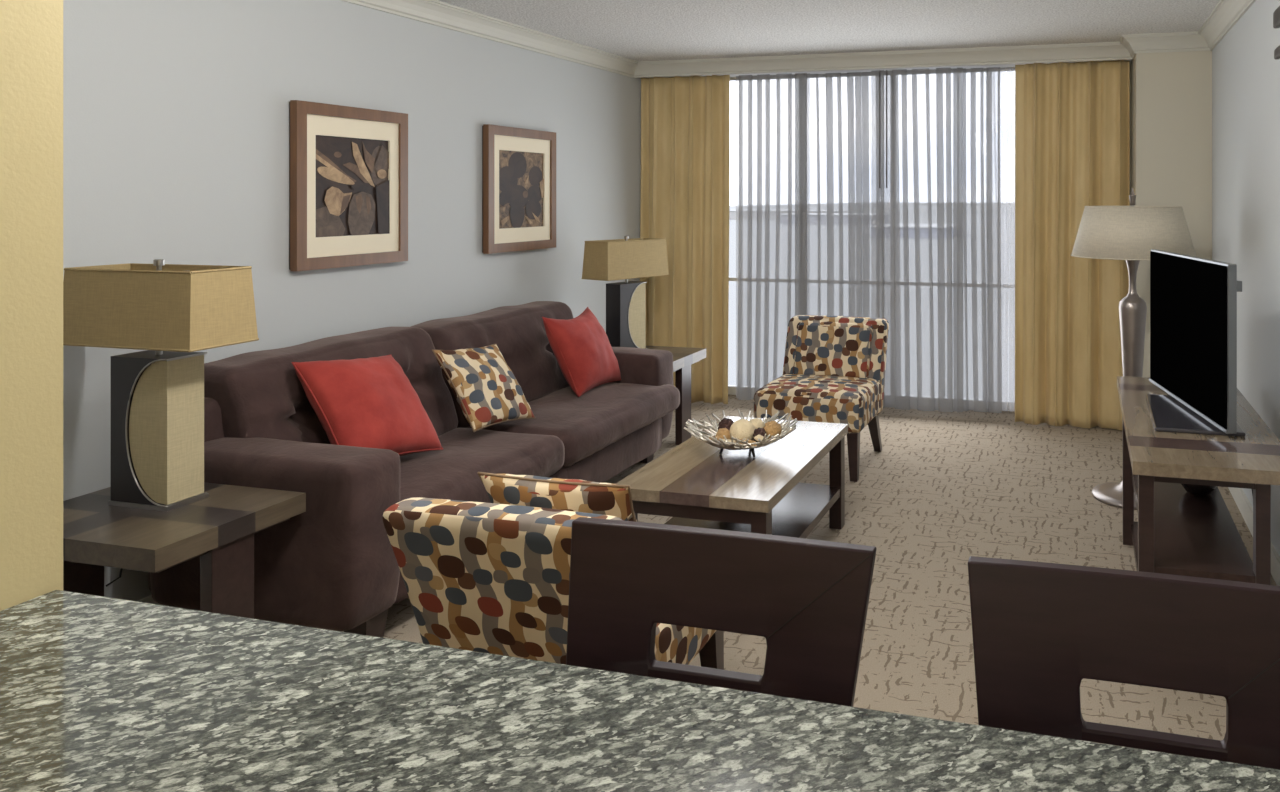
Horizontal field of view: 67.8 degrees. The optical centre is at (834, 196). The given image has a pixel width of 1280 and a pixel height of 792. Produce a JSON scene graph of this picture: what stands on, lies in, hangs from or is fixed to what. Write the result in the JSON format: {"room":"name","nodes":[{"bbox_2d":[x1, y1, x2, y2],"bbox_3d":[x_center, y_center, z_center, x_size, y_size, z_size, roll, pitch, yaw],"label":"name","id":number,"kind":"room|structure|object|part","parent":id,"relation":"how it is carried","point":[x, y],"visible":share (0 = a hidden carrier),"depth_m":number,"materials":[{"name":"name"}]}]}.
{"room":"living room","nodes":[
{"label":"living room","id":0,"kind":"room"},
{"bbox_2d":[0,0,62,610],"bbox_3d":[-1.630,0.260,-0.288,0.160,2.420,3.400,0,0,15],"label":"wall","id":1,"kind":"structure","parent":0,"point":[31,31],"depth_m":1.29,"materials":[{"name":"beige paint"}]},
{"bbox_2d":[63,0,644,600],"bbox_3d":[-2.522,0.260,2.757,0.100,2.420,8.820,0,0,15],"label":"wall","id":2,"kind":"structure","parent":0,"point":[176,112],"depth_m":3.69,"materials":[{"name":"grey paint"}]},
{"bbox_2d":[137,595,165,605],"bbox_3d":[-2.482,1.420,2.684,0.014,0.100,8.700,0,0,15],"label":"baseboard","id":3,"kind":"structure","parent":2,"relation":"attached to","point":[148,599],"depth_m":3.16,"materials":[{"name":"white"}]},
{"bbox_2d":[289,100,407,271],"bbox_3d":[-2.104,-0.045,4.035,0.044,0.690,0.635,0,0,15],"label":"framed picture","id":4,"kind":"object","parent":2,"relation":"attached to","point":[348,166],"visible":1,"depth_m":3.99,"materials":[{"name":"brown wood"}]},
{"bbox_2d":[316,135,388,236],"bbox_3d":[-2.103,-0.045,4.034,0.015,0.435,0.435,0,0,15],"label":"print","id":5,"kind":"object","parent":4,"relation":"attached to","point":[352,171],"depth_m":4.03},
{"bbox_2d":[341,0,637,77],"bbox_3d":[-2.487,-0.900,2.530,0.085,0.100,8.400,0,0,15],"label":"trim","id":6,"kind":"structure","parent":2,"relation":"attached to","point":[434,12],"depth_m":5.01,"materials":[{"name":"grey paint"}]},
{"bbox_2d":[482,124,555,253],"bbox_3d":[-1.780,-0.042,5.245,0.044,0.690,0.655,0,0,15],"label":"framed picture","id":7,"kind":"object","parent":2,"relation":"attached to","point":[519,164],"visible":1,"depth_m":5.20,"materials":[{"name":"brown wood"}]},
{"bbox_2d":[499,150,543,228],"bbox_3d":[-1.780,-0.042,5.245,0.014,0.440,0.450,0,0,15],"label":"print","id":8,"kind":"object","parent":7,"relation":"attached to","point":[521,172],"depth_m":5.24},
{"bbox_2d":[343,394,1276,739],"bbox_3d":[-0.625,1.530,2.259,4.023,0.120,9.040,0,0,15],"label":"floor","id":9,"kind":"structure","parent":0,"point":[942,490],"depth_m":4.03,"materials":[{"name":"carpet"}]},
{"bbox_2d":[63,482,305,618],"bbox_3d":[-2.003,1.191,2.704,0.640,0.558,0.480,0,0,15],"label":"end table","id":10,"kind":"object","parent":9,"relation":"on","point":[220,528],"visible":0.52,"depth_m":2.62,"materials":[{"name":"brown wood"}]},
{"bbox_3d":[-2.280,1.220,2.778,0.043,0.500,0.136,0,0,15],"label":"leg","id":11,"kind":"part","parent":10,"relation":"part of","materials":[{"name":"brown wood"}]},
{"bbox_2d":[63,259,258,586],"bbox_3d":[-2.090,0.729,2.838,0.660,1.087,0.321,0,0,15],"label":"table lamp","id":12,"kind":"object","parent":10,"relation":"on","point":[170,312],"depth_m":2.71,"materials":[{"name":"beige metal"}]},
{"bbox_3d":[-2.222,1.086,2.965,0.334,0.374,0.064,0,0,29],"label":"lamp cord","id":13,"kind":"part","parent":12,"relation":"part of","materials":[{"name":"black plastic"}]},
{"bbox_3d":[-2.014,0.686,2.705,0.157,0.432,0.005,0,0,15],"label":"silver trim","id":14,"kind":"part","parent":12,"relation":"part of","materials":[{"name":"grey"}]},
{"bbox_3d":[-2.028,0.906,2.775,0.223,0.012,0.133,0,0,15],"label":"plate","id":15,"kind":"part","parent":12,"relation":"part of","materials":[{"name":"silver metal"}]},
{"bbox_3d":[-2.028,0.377,2.775,0.018,0.190,0.018,0,0,15],"label":"stem","id":16,"kind":"part","parent":12,"relation":"part of","materials":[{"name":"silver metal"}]},
{"bbox_3d":[-2.028,0.324,2.775,0.500,0.227,0.224,0,0,15],"label":"lamp shade","id":17,"kind":"part","parent":12,"relation":"part of","materials":[{"name":"beige fabric"}]},
{"bbox_3d":[-2.028,0.324,2.775,0.507,0.226,0.231,0,0,15],"label":"shade trim","id":18,"kind":"part","parent":12,"relation":"part of","materials":[{"name":"beige fabric"}]},
{"bbox_3d":[-1.924,0.474,2.747,0.004,0.006,0.125,0,0,15],"label":"silver trim","id":19,"kind":"part","parent":12,"relation":"part of","materials":[{"name":"grey metal"}]},
{"bbox_3d":[-1.924,0.898,2.747,0.004,0.006,0.125,0,0,15],"label":"silver trim","id":20,"kind":"part","parent":12,"relation":"part of","materials":[{"name":"grey"}]},
{"bbox_3d":[-2.003,0.979,2.704,0.580,0.017,0.420,0,0,15],"label":"under frame","id":21,"kind":"part","parent":10,"relation":"part of","materials":[{"name":"brown wood"}]},
{"bbox_3d":[-1.726,1.220,2.630,0.043,0.500,0.136,0,0,15],"label":"leg","id":22,"kind":"part","parent":10,"relation":"part of","materials":[{"name":"brown wood"}]},
{"bbox_2d":[148,301,679,637],"bbox_3d":[-1.574,1.022,4.144,0.943,0.897,2.496,0,0,15],"label":"sofa","id":23,"kind":"object","parent":9,"relation":"on","point":[333,565],"visible":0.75,"depth_m":3.32,"materials":[{"name":"brown fabric"}]},
{"bbox_3d":[-1.857,1.099,3.063,0.846,0.550,0.259,0,0,15],"label":"armrest","id":24,"kind":"part","parent":23,"relation":"part of","materials":[{"name":"brown fabric"}]},
{"bbox_3d":[-1.928,1.025,4.239,0.200,0.670,2.390,0,0,15],"label":"frame","id":25,"kind":"part","parent":23,"relation":"part of","materials":[{"name":"brown fabric"}]},
{"bbox_2d":[204,327,457,443],"bbox_3d":[-1.971,0.811,3.669,0.419,0.477,1.039,0,0,15],"label":"cushion","id":26,"kind":"object","parent":23,"relation":"on","point":[256,397],"depth_m":3.38,"materials":[{"name":"brown fabric"}]},
{"bbox_2d":[291,354,442,455],"bbox_3d":[-1.743,0.792,3.474,0.325,0.398,0.483,0,0,21],"label":"throw pillow","id":27,"kind":"object","parent":23,"relation":"on","point":[371,402],"visible":0.84,"depth_m":3.37,"materials":[{"name":"red fabric"}]},
{"bbox_2d":[400,429,564,502],"bbox_3d":[-1.556,1.104,3.605,0.622,0.208,0.965,0,0,15],"label":"seat cushion","id":28,"kind":"object","parent":23,"relation":"on","point":[449,473],"depth_m":3.62,"materials":[{"name":"brown fabric"}]},
{"bbox_2d":[432,344,535,431],"bbox_3d":[-1.532,0.825,4.055,0.252,0.360,0.432,0,0,19],"label":"throw pillow","id":29,"kind":"object","parent":23,"relation":"on","point":[487,392],"visible":1,"depth_m":3.97,"materials":[{"name":"fabric"}]},
{"bbox_2d":[405,301,572,427],"bbox_3d":[-1.686,0.817,4.724,0.419,0.458,1.161,0,0,15],"label":"cushion","id":30,"kind":"object","parent":23,"relation":"on","point":[518,331],"depth_m":4.62,"materials":[{"name":"brown fabric"}]},
{"bbox_2d":[463,383,679,465],"bbox_3d":[-1.275,1.104,4.643,0.622,0.207,1.185,0,0,15],"label":"seat cushion","id":31,"kind":"object","parent":23,"relation":"on","point":[607,418],"depth_m":4.46,"materials":[{"name":"brown fabric"}]},
{"bbox_2d":[542,307,621,396],"bbox_3d":[-1.318,0.802,4.857,0.254,0.396,0.446,0,0,15],"label":"throw pillow","id":32,"kind":"object","parent":23,"relation":"on","point":[581,347],"visible":1,"depth_m":4.72,"materials":[{"name":"red fabric"}]},
{"bbox_3d":[-1.307,1.113,5.229,0.787,0.522,0.259,0,0,15],"label":"armrest","id":33,"kind":"part","parent":23,"relation":"part of","materials":[{"name":"brown fabric"}]},
{"bbox_2d":[382,497,723,669],"bbox_3d":[-0.677,1.089,2.420,0.603,0.762,0.758,0,0,15],"label":"slipper chair","id":34,"kind":"object","parent":9,"relation":"on","point":[493,578],"visible":0.44,"depth_m":2.12,"materials":[{"name":"fabric"}]},
{"bbox_2d":[477,472,636,521],"bbox_3d":[-0.675,0.885,2.384,0.426,0.376,0.227,0,0,15],"label":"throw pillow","id":35,"kind":"object","parent":34,"relation":"on","point":[572,495],"visible":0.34,"depth_m":2.28,"materials":[{"name":"fabric"}]},
{"bbox_3d":[-0.650,1.128,2.518,0.602,0.247,0.554,0,0,15],"label":"seat","id":36,"kind":"part","parent":34,"relation":"part of","materials":[{"name":"fabric"}]},
{"bbox_3d":[-0.359,1.340,2.658,0.060,0.260,0.072,0,0,15],"label":"leg","id":37,"kind":"part","parent":34,"relation":"part of","materials":[{"name":"brown wood"}]},
{"bbox_2d":[0,590,1279,791],"bbox_3d":[-0.170,1.015,0.713,2.139,0.910,0.690,0,0,15],"label":"countertop","id":38,"kind":"structure","parent":9,"relation":"on","point":[98,693],"depth_m":0.97,"materials":[{"name":"stone"}]},
{"bbox_2d":[646,346,705,444],"bbox_3d":[-1.185,1.209,5.619,0.640,0.522,0.540,0,0,15],"label":"end table","id":39,"kind":"object","parent":9,"relation":"on","point":[683,357],"visible":0.34,"depth_m":5.52,"materials":[{"name":"beige wood"}]},
{"bbox_2d":[581,236,668,347],"bbox_3d":[-1.272,0.593,5.642,0.231,0.711,0.507,0,0,34],"label":"table lamp","id":40,"kind":"object","parent":39,"relation":"on","point":[626,258],"visible":0.93,"depth_m":5.56,"materials":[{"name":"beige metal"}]},
{"bbox_3d":[-1.272,0.374,5.642,0.231,0.226,0.507,0,0,34],"label":"shade trim","id":41,"kind":"part","parent":40,"relation":"part of","materials":[{"name":"beige fabric"}]},
{"bbox_3d":[-1.272,0.375,5.642,0.224,0.227,0.500,0,0,34],"label":"lamp shade","id":42,"kind":"part","parent":40,"relation":"part of","materials":[{"name":"beige fabric"}]},
{"bbox_3d":[-1.202,0.730,5.632,0.005,0.417,0.157,0,0,34],"label":"silver trim","id":43,"kind":"part","parent":40,"relation":"part of","materials":[{"name":"grey"}]},
{"bbox_3d":[-0.909,1.238,5.544,0.043,0.464,0.136,0,0,15],"label":"leg","id":44,"kind":"part","parent":39,"relation":"part of","materials":[{"name":"brown wood"}]},
{"bbox_2d":[566,517,876,706],"bbox_3d":[-0.233,0.978,1.093,0.463,0.985,0.534,0,0,15],"label":"counter stool","id":45,"kind":"object","parent":9,"relation":"on","point":[808,598],"visible":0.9,"depth_m":1.31,"materials":[{"name":"brown wood"}]},
{"bbox_2d":[616,416,847,538],"bbox_3d":[-0.366,1.245,3.706,0.586,0.450,1.090,0,0,15],"label":"coffee table","id":46,"kind":"object","parent":9,"relation":"on","point":[693,484],"visible":0.56,"depth_m":3.53,"materials":[{"name":"espresso wood"},{"name":"light tan wood veneer"},{"name":"dark wood veneer"}]},
{"bbox_2d":[684,409,797,457],"bbox_3d":[-0.374,0.956,3.679,0.454,0.127,0.449,0,0,15],"label":"bowl","id":47,"kind":"object","parent":46,"relation":"on","point":[699,434],"visible":0.71,"depth_m":3.63,"materials":[{"name":"silver metal"}]},
{"bbox_2d":[716,428,729,438],"bbox_3d":[-0.442,0.948,3.669,0.061,0.061,0.062,0,0,-44],"label":"decorative ball","id":48,"kind":"object","parent":47,"relation":"in","point":[722,431],"visible":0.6,"depth_m":3.65,"materials":[{"name":"brown"}]},
{"bbox_2d":[718,418,733,429],"bbox_3d":[-0.439,0.934,3.752,0.075,0.072,0.075,0,0,15],"label":"decorative ball","id":49,"kind":"object","parent":47,"relation":"in","point":[724,423],"visible":0.57,"depth_m":3.73,"materials":[{"name":"brown"}]},
{"bbox_2d":[729,419,754,442],"bbox_3d":[-0.368,0.936,3.676,0.105,0.104,0.104,0,0,15],"label":"decorative ball","id":50,"kind":"object","parent":47,"relation":"in","point":[742,428],"visible":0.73,"depth_m":3.64,"materials":[{"name":"beige"}]},
{"bbox_2d":[740,439,756,446],"bbox_3d":[-0.340,0.957,3.590,0.069,0.030,0.031,0,0,4],"label":"chip","id":51,"kind":"object","parent":47,"relation":"in","point":[740,439],"visible":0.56,"depth_m":3.58,"materials":[{"name":"beige"}]},
{"bbox_2d":[750,418,764,428],"bbox_3d":[-0.321,0.933,3.756,0.069,0.068,0.070,0,0,15],"label":"decorative ball","id":52,"kind":"object","parent":47,"relation":"in","point":[758,423],"visible":0.46,"depth_m":3.73,"materials":[{"name":"beige"}]},
{"bbox_2d":[753,428,766,442],"bbox_3d":[-0.296,0.946,3.663,0.064,0.066,0.062,0,0,-22],"label":"decorative ball","id":53,"kind":"object","parent":47,"relation":"in","point":[757,431],"visible":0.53,"depth_m":3.65,"materials":[{"name":"brown"}]},
{"bbox_2d":[754,434,767,441],"bbox_3d":[-0.285,0.942,3.596,0.061,0.029,0.031,0,0,45],"label":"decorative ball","id":54,"kind":"object","parent":47,"relation":"in","point":[760,436],"visible":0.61,"depth_m":3.60,"materials":[{"name":"beige"}]},
{"bbox_2d":[763,421,781,438],"bbox_3d":[-0.249,0.928,3.681,0.077,0.073,0.077,0,0,15],"label":"decorative ball","id":55,"kind":"object","parent":47,"relation":"in","point":[772,428],"visible":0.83,"depth_m":3.65,"materials":[{"name":"brown"}]},
{"bbox_2d":[664,482,840,538],"bbox_3d":[-0.366,1.302,3.706,0.556,0.035,0.990,0,0,15],"label":"shelf","id":56,"kind":"object","parent":46,"relation":"attached to","point":[799,512],"depth_m":3.76,"materials":[{"name":"brown wood"}]},
{"bbox_3d":[-0.251,1.265,3.156,0.055,0.410,0.063,0,0,15],"label":"leg","id":57,"kind":"part","parent":46,"relation":"part of","materials":[{"name":"brown wood"}]},
{"bbox_3d":[0.009,1.265,4.125,0.055,0.410,0.063,0,0,15],"label":"leg","id":58,"kind":"part","parent":46,"relation":"part of","materials":[{"name":"brown wood"}]},
{"bbox_2d":[753,315,888,481],"bbox_3d":[-0.060,1.089,5.181,0.603,0.762,0.758,0,0,15],"label":"slipper chair","id":59,"kind":"object","parent":9,"relation":"on","point":[834,367],"visible":0.91,"depth_m":5.25,"materials":[{"name":"fabric"}]},
{"bbox_3d":[-0.087,1.128,5.082,0.602,0.247,0.554,0,0,15],"label":"seat","id":60,"kind":"part","parent":59,"relation":"part of","materials":[{"name":"fabric"}]},
{"bbox_3d":[-0.003,0.975,5.397,0.602,0.534,0.309,0,0,15],"label":"backrest","id":61,"kind":"part","parent":59,"relation":"part of","materials":[{"name":"fabric"}]},
{"bbox_3d":[0.095,1.340,4.816,0.060,0.260,0.072,0,0,15],"label":"leg","id":62,"kind":"part","parent":59,"relation":"part of","materials":[{"name":"brown wood"}]},
{"bbox_3d":[0.222,1.340,5.287,0.060,0.260,0.192,0,0,15],"label":"leg","id":63,"kind":"part","parent":59,"relation":"part of","materials":[{"name":"brown wood"}]},
{"bbox_2d":[968,556,1279,768],"bbox_3d":[0.338,0.978,0.940,0.463,0.985,0.534,0,0,15],"label":"counter stool","id":64,"kind":"object","parent":9,"relation":"on","point":[1040,629],"visible":0.92,"depth_m":1.17,"materials":[{"name":"brown wood"}]},
{"bbox_2d":[1071,188,1196,509],"bbox_3d":[1.457,0.713,4.527,0.590,1.515,0.590,0,0,15],"label":"floor lamp","id":65,"kind":"object","parent":9,"relation":"on","point":[1128,233],"visible":0.77,"depth_m":4.37,"materials":[{"name":"beige fabric"}]},
{"bbox_3d":[1.457,0.168,4.527,0.584,0.246,0.584,0,0,15],"label":"lamp shade","id":66,"kind":"part","parent":65,"relation":"part of","materials":[{"name":"beige fabric"}]},
{"bbox_3d":[1.457,0.168,4.527,0.590,0.246,0.590,0,0,15],"label":"shade trim","id":67,"kind":"part","parent":65,"relation":"part of","materials":[{"name":"beige fabric"}]},
{"bbox_2d":[1117,376,1279,584],"bbox_3d":[1.303,1.133,3.383,0.475,0.675,1.370,0,0,15],"label":"media console","id":68,"kind":"object","parent":9,"relation":"on","point":[1177,531],"visible":0.59,"depth_m":2.92,"materials":[{"name":"espresso wood"},{"name":"tan wood veneer"},{"name":"dark wood veneer"}]},
{"bbox_3d":[1.244,1.153,3.927,0.044,0.635,0.050,0,0,15],"label":"leg","id":69,"kind":"part","parent":68,"relation":"part of","materials":[{"name":"brown wood"}]},
{"bbox_2d":[1131,521,1137,570],"bbox_3d":[1.256,1.395,3.344,0.305,0.030,1.150,0,0,15],"label":"shelf","id":70,"kind":"object","parent":68,"relation":"attached to","point":[1134,525],"depth_m":3.74,"materials":[{"name":"brown wood"}]},
{"bbox_3d":[0.947,1.153,2.816,0.044,0.635,0.050,0,0,15],"label":"leg","id":71,"kind":"part","parent":68,"relation":"part of","materials":[{"name":"brown wood"}]},
{"bbox_2d":[1131,467,1255,582],"bbox_3d":[1.253,1.143,3.332,0.305,0.055,1.195,0,0,15],"label":"shelf","id":72,"kind":"object","parent":68,"relation":"attached to","point":[1195,535],"depth_m":3.02,"materials":[{"name":"brown wood"}]},
{"bbox_2d":[1146,249,1244,436],"bbox_3d":[1.314,0.507,3.445,0.285,0.576,0.856,0,0,15],"label":"television","id":73,"kind":"object","parent":68,"relation":"on","point":[1193,300],"visible":1,"depth_m":3.28,"materials":[{"name":"grey plastic"}]},
{"bbox_2d":[1181,484,1216,494],"bbox_3d":[1.369,1.069,3.484,0.140,0.090,0.140,0,0,15],"label":"bowl","id":74,"kind":"object","parent":68,"relation":"on","point":[1193,489],"visible":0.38,"depth_m":3.43,"materials":[{"name":"black ceramic"}]},
{"bbox_3d":[1.260,1.153,2.732,0.040,0.635,0.050,0,0,15],"label":"leg","id":75,"kind":"part","parent":68,"relation":"part of","materials":[{"name":"brown wood"}]},
{"bbox_2d":[437,0,1219,61],"bbox_3d":[-0.625,-1.000,2.259,4.023,0.100,9.040,0,0,15],"label":"ceiling","id":76,"kind":"structure","parent":0,"point":[636,30],"depth_m":5.01,"materials":[{"name":"white paint"}]},
{"bbox_2d":[1130,63,1130,205],"bbox_3d":[0.530,0.260,6.567,3.823,2.420,0.120,0,0,15],"label":"wall","id":77,"kind":"structure","parent":0,"point":[1130,63],"depth_m":6.12,"materials":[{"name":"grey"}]},
{"bbox_2d":[728,67,1014,410],"bbox_3d":[0.265,0.280,6.627,2.680,2.380,0.060,0,0,15],"label":"window","id":78,"kind":"structure","parent":77,"relation":"in","point":[1006,405],"depth_m":6.36,"materials":[{"name":"silver metal"}]},
{"bbox_2d":[634,42,1132,77],"bbox_3d":[0.193,-0.900,6.116,3.405,0.100,0.085,0,0,15],"label":"trim","id":79,"kind":"structure","parent":77,"relation":"attached to","point":[1102,51],"depth_m":6.07,"materials":[{"name":"grey paint"}]},
{"bbox_2d":[645,60,1130,77],"bbox_3d":[0.251,-0.887,6.341,3.400,0.025,0.260,0,0,15],"label":"rail","id":80,"kind":"object","parent":77,"relation":"attached to","point":[997,65],"visible":0.14,"depth_m":6.35,"materials":[{"name":"white metal"}]},
{"bbox_2d":[640,75,729,403],"bbox_3d":[-1.079,0.296,6.586,0.681,2.317,0.117,0,0,15],"label":"drape","id":81,"kind":"object","parent":80,"relation":"hanging from","point":[685,195],"visible":0.87,"depth_m":6.60,"materials":[{"name":"yellow fabric"}]},
{"bbox_2d":[736,73,809,399],"bbox_3d":[-0.448,0.287,6.530,0.553,2.305,0.051,0,0,15],"label":"sheer curtain","id":82,"kind":"object","parent":80,"relation":"hanging from","point":[773,111],"visible":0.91,"depth_m":6.53,"materials":[{"name":"grey fabric"}]},
{"bbox_2d":[808,72,870,316],"bbox_3d":[0.069,0.287,6.453,0.666,2.305,0.050,0,0,15],"label":"sheer curtain","id":83,"kind":"object","parent":80,"relation":"hanging from","point":[840,104],"visible":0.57,"depth_m":6.45,"materials":[{"name":"grey fabric"}]},
{"bbox_2d":[879,70,879,187],"bbox_3d":[0.304,-0.460,6.291,0.009,0.800,0.009,0,0,38],"label":"wand","id":84,"kind":"object","parent":80,"relation":"hanging from","point":[879,70],"visible":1,"depth_m":6.29,"materials":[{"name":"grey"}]},
{"bbox_2d":[886,70,886,187],"bbox_3d":[0.351,-0.460,6.278,0.009,0.800,0.009,0,0,38],"label":"wand","id":85,"kind":"object","parent":80,"relation":"hanging from","point":[886,70],"visible":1,"depth_m":6.27,"materials":[{"name":"grey"}]},
{"bbox_2d":[871,68,962,412],"bbox_3d":[0.554,0.287,6.261,0.626,2.305,0.057,0,0,15],"label":"sheer curtain","id":86,"kind":"object","parent":80,"relation":"hanging from","point":[917,220],"visible":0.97,"depth_m":6.25,"materials":[{"name":"grey fabric"}]},
{"bbox_2d":[963,67,1001,412],"bbox_3d":[0.958,0.287,6.213,0.324,2.305,0.045,0,0,15],"label":"sheer curtain","id":87,"kind":"object","parent":80,"relation":"hanging from","point":[982,344],"visible":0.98,"depth_m":6.20,"materials":[{"name":"grey fabric"}]},
{"bbox_2d":[1015,60,1129,429],"bbox_3d":[1.508,0.299,5.903,0.712,2.322,0.096,0,0,15],"label":"drape","id":88,"kind":"object","parent":80,"relation":"hanging from","point":[1072,120],"visible":0.92,"depth_m":5.91,"materials":[{"name":"yellow fabric"}]},
{"bbox_2d":[1131,51,1211,377],"bbox_3d":[2.072,0.260,5.744,0.418,2.420,0.670,0,0,15],"label":"wall column","id":89,"kind":"structure","parent":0,"point":[1171,92],"depth_m":5.42,"materials":[{"name":"beige paint"}]},
{"bbox_2d":[1120,31,1209,58],"bbox_3d":[1.964,-0.900,5.507,0.503,0.100,0.325,0,0,15],"label":"trim","id":90,"kind":"structure","parent":89,"relation":"attached to","point":[1175,41],"depth_m":5.39,"materials":[{"name":"grey paint"}]},
{"bbox_2d":[1212,0,1279,556],"bbox_3d":[1.267,0.260,1.741,0.100,2.420,8.820,0,0,15],"label":"wall","id":91,"kind":"structure","parent":0,"point":[1245,70],"depth_m":4.11,"materials":[{"name":"grey paint"}]},
{"bbox_2d":[1198,0,1255,50],"bbox_3d":[1.091,-0.900,1.442,0.085,0.100,8.150,0,0,15],"label":"trim","id":92,"kind":"structure","parent":91,"relation":"attached to","point":[1226,13],"depth_m":4.68,"materials":[{"name":"grey paint"}]},
{"bbox_2d":[1228,487,1279,585],"bbox_3d":[1.125,1.420,1.433,0.014,0.100,8.150,0,0,15],"label":"baseboard","id":93,"kind":"structure","parent":91,"relation":"attached to","point":[1246,509],"depth_m":4.08,"materials":[{"name":"white"}]},
{"bbox_2d":[1273,6,1279,59],"bbox_3d":[1.616,-0.610,3.295,0.029,0.190,0.442,0,0,15],"label":"wall ornament","id":94,"kind":"object","parent":91,"relation":"attached to","point":[1276,15],"visible":1,"depth_m":3.43,"materials":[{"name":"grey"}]},
{"label":"outside","id":95,"kind":"structure","parent":0,"visible":0},
{"bbox_2d":[728,202,1014,400],"bbox_3d":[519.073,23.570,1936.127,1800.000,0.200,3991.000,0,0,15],"label":"ground","id":96,"kind":"structure","parent":95,"point":[1007,220],"depth_m":196.46,"materials":[{"name":"white"}]},
{"bbox_2d":[729,210,735,219],"bbox_3d":[-48.940,18.670,975.964,122.000,9.600,62.000,0,0,15],"label":"warehouse","id":97,"kind":"structure","parent":96,"relation":"on","point":[732,213],"depth_m":960.21,"materials":[{"name":"grey"}]},
{"bbox_2d":[1001,203,1014,213],"bbox_3d":[189.866,16.170,1326.066,152.000,14.600,62.000,0,0,15],"label":"warehouse","id":98,"kind":"structure","parent":96,"relation":"on","point":[1006,208],"depth_m":1281.42,"materials":[{"name":"white"}]}
]}

